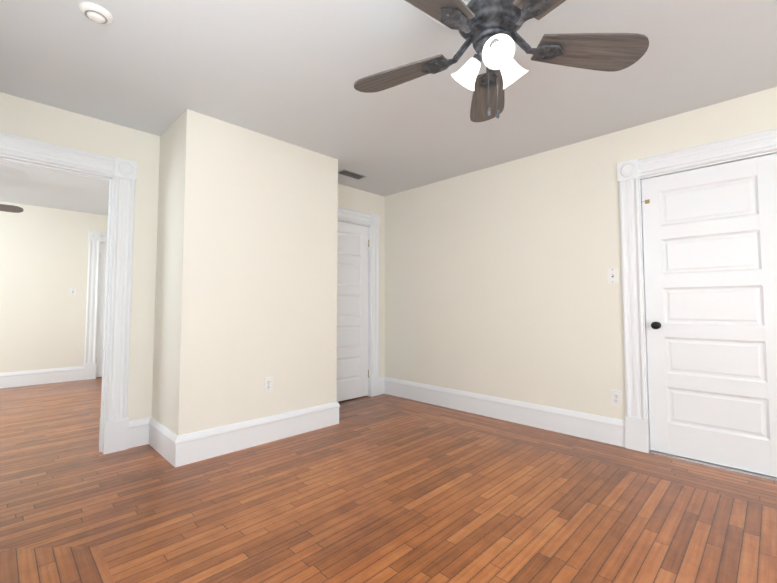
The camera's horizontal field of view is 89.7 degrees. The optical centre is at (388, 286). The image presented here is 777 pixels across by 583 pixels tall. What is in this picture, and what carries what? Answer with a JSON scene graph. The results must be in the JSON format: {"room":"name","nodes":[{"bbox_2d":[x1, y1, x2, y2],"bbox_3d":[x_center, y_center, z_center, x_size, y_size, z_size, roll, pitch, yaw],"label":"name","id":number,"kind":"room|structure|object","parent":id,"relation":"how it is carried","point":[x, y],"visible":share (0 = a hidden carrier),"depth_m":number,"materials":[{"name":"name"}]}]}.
{"room":"empty living room","nodes":[
{"label":"empty living room","id":0,"kind":"room"},
{"bbox_2d":[0,201,107,372],"bbox_3d":[-5.214,0.105,5.083,0.120,2.455,3.120,-3,-4,45],"label":"wall","id":1,"kind":"structure","parent":0,"point":[44,252],"depth_m":5.43,"materials":[{"name":"paint"}]},
{"bbox_2d":[0,366,83,388],"bbox_3d":[-5.345,1.219,4.792,0.025,0.200,2.544,-3,-4,45],"label":"baseboard","id":2,"kind":"structure","parent":1,"relation":"attached to","point":[55,375],"depth_m":5.36,"materials":[{"name":"white wood"}]},
{"bbox_2d":[70,288,75,295],"bbox_3d":[-4.559,0.081,5.647,0.020,0.116,0.072,-3,-4,45],"label":"light switch","id":3,"kind":"object","parent":1,"relation":"attached to","point":[72,291],"visible":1,"depth_m":5.64,"materials":[{"name":"white plastic"}]},
{"bbox_2d":[83,231,106,379],"bbox_3d":[-4.117,0.293,6.155,0.159,2.190,1.052,-3,-4,45],"label":"door frame","id":4,"kind":"structure","parent":1,"relation":"attached to","point":[96,238],"depth_m":5.79,"materials":[{"name":"white wood"}]},
{"bbox_2d":[96,242,106,376],"bbox_3d":[-4.118,0.363,6.146,0.177,2.024,0.764,-3,-4,45],"label":"hall door","id":5,"kind":"structure","parent":1,"relation":"in","point":[101,307],"depth_m":5.90,"materials":[{"name":"white wood"}]},
{"bbox_2d":[0,92,159,420],"bbox_3d":[-2.321,-0.016,2.750,0.120,2.455,1.177,-3,-4,45],"label":"wall","id":6,"kind":"structure","parent":0,"point":[28,119],"depth_m":3.02,"materials":[{"name":"paint"}]},
{"bbox_2d":[0,133,136,453],"bbox_3d":[-2.386,0.113,2.672,0.191,2.190,1.052,-3,-4,45],"label":"trim","id":7,"kind":"structure","parent":6,"relation":"attached to","point":[119,175],"depth_m":2.91,"materials":[{"name":"white wood"}]},
{"bbox_2d":[128,419,143,445],"bbox_3d":[-1.857,1.140,3.262,0.025,0.200,0.604,-3,-4,45],"label":"baseboard","id":8,"kind":"structure","parent":6,"relation":"attached to","point":[136,427],"depth_m":2.98,"materials":[{"name":"white wood"}]},
{"bbox_2d":[152,109,337,435],"bbox_3d":[-1.213,0.019,3.420,0.750,2.455,1.335,-3,-4,45],"label":"wall","id":9,"kind":"structure","parent":0,"point":[246,272],"depth_m":3.01,"materials":[{"name":"paint"}]},
{"bbox_2d":[140,417,174,463],"bbox_3d":[-1.652,1.118,2.834,0.630,0.200,0.037,-3,-4,45],"label":"baseboard","id":10,"kind":"structure","parent":9,"relation":"attached to","point":[159,437],"depth_m":2.87,"materials":[{"name":"white wood"}]},
{"bbox_2d":[172,401,339,467],"bbox_3d":[-0.938,1.131,3.091,0.023,0.200,1.381,-3,-4,45],"label":"baseboard","id":11,"kind":"structure","parent":9,"relation":"attached to","point":[172,448],"depth_m":2.96,"materials":[{"name":"white wood"}]},
{"bbox_2d":[264,376,272,391],"bbox_3d":[-0.951,0.781,3.103,0.014,0.116,0.072,-3,-4,45],"label":"outlet","id":12,"kind":"object","parent":9,"relation":"attached to","point":[268,384],"visible":1,"depth_m":3.10,"materials":[{"name":"white plastic"}]},
{"bbox_2d":[338,184,383,376],"bbox_3d":[-0.513,0.075,4.502,0.120,2.455,1.190,-3,-4,45],"label":"wall","id":13,"kind":"structure","parent":0,"point":[351,198],"depth_m":4.80,"materials":[{"name":"paint"}]},
{"bbox_2d":[336,221,368,401],"bbox_3d":[-0.511,0.276,4.462,0.177,2.024,0.744,-3,-4,45],"label":"back door","id":14,"kind":"structure","parent":13,"relation":"in","point":[352,313],"depth_m":4.53,"materials":[{"name":"white wood"}]},
{"bbox_2d":[338,207,379,396],"bbox_3d":[-0.516,0.205,4.464,0.159,2.190,1.032,-3,-4,45],"label":"door frame","id":15,"kind":"structure","parent":13,"relation":"attached to","point":[371,222],"depth_m":4.71,"materials":[{"name":"white wood"}]},
{"bbox_2d":[0,377,776,582],"bbox_3d":[-1.153,1.223,2.358,9.640,0.060,5.290,-3,-4,45],"label":"floor","id":16,"kind":"structure","parent":0,"point":[384,488],"depth_m":2.08,"materials":[{"name":"brown wood"}]},
{"bbox_2d":[649,450,776,480],"bbox_3d":[2.212,1.203,2.630,0.760,0.008,0.079,-3,-4,45],"label":"threshold","id":17,"kind":"object","parent":16,"relation":"on","point":[718,466],"depth_m":2.61,"materials":[{"name":"silver metal"}]},
{"bbox_2d":[0,0,776,215],"bbox_3d":[-1.153,-1.288,2.487,9.640,0.060,5.290,-3,-4,45],"label":"ceiling","id":18,"kind":"structure","parent":0,"point":[291,71],"depth_m":2.36,"materials":[{"name":"paint"}]},
{"bbox_2d":[0,204,23,212],"bbox_3d":[-4.498,-0.846,3.921,1.274,0.639,1.221,-3,-4,45],"label":"ceiling fan","id":19,"kind":"object","parent":18,"relation":"hanging from","point":[10,208],"visible":1,"depth_m":4.28,"materials":[{"name":"metal"}]},
{"bbox_2d":[79,2,112,24],"bbox_3d":[-1.380,-1.274,1.845,0.128,0.034,0.128,-3,-4,45],"label":"smoke detector","id":20,"kind":"object","parent":18,"relation":"attached to","point":[95,13],"visible":1,"depth_m":1.82,"materials":[{"name":"white plastic"}]},
{"bbox_2d":[338,169,365,179],"bbox_3d":[-0.387,-1.167,4.110,0.130,0.016,0.300,-3,-4,45],"label":"ceiling vent","id":21,"kind":"object","parent":18,"relation":"in","point":[351,174],"visible":1,"depth_m":4.09,"materials":[{"name":"grey metal"}]},
{"bbox_2d":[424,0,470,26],"bbox_3d":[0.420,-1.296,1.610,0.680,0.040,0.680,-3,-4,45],"label":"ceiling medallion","id":22,"kind":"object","parent":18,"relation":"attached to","point":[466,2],"depth_m":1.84,"materials":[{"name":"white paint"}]},
{"bbox_2d":[354,0,648,121],"bbox_3d":[0.382,-0.968,1.570,1.272,0.639,1.240,-3,-4,45],"label":"fan","id":23,"kind":"object","parent":22,"relation":"hanging from","point":[488,29],"visible":1,"depth_m":1.60,"materials":[{"name":"brown wood"}]},
{"bbox_2d":[384,87,776,419],"bbox_3d":[1.955,-0.004,2.981,5.770,2.455,0.120,-3,-4,45],"label":"wall","id":24,"kind":"structure","parent":0,"point":[496,284],"depth_m":3.57,"materials":[{"name":"paint"}]},
{"bbox_2d":[380,377,624,446],"bbox_3d":[0.867,1.172,3.888,2.624,0.200,0.040,-3,-4,45],"label":"baseboard","id":25,"kind":"structure","parent":24,"relation":"attached to","point":[603,429],"depth_m":3.58,"materials":[{"name":"white wood"}]},
{"bbox_2d":[607,268,617,282],"bbox_3d":[1.764,-0.081,3.076,0.072,0.116,0.020,-3,-4,45],"label":"light switch","id":26,"kind":"object","parent":24,"relation":"attached to","point":[612,275],"visible":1,"depth_m":3.08,"materials":[{"name":"white plastic"}]},
{"bbox_2d":[611,390,621,405],"bbox_3d":[1.766,0.868,3.030,0.072,0.116,0.014,-3,-4,45],"label":"outlet","id":27,"kind":"object","parent":24,"relation":"attached to","point":[616,397],"visible":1,"depth_m":3.03,"materials":[{"name":"white plastic"}]},
{"bbox_2d":[617,128,776,452],"bbox_3d":[2.215,0.114,2.690,1.052,2.190,0.159,-3,-4,45],"label":"door frame","id":28,"kind":"structure","parent":24,"relation":"attached to","point":[631,174],"depth_m":2.93,"materials":[{"name":"white wood"}]},
{"bbox_2d":[641,153,776,476],"bbox_3d":[2.209,0.185,2.688,0.785,2.024,0.177,-3,-4,45],"label":"door","id":29,"kind":"structure","parent":24,"relation":"in","point":[710,251],"depth_m":2.66,"materials":[{"name":"white wood"}]}
]}

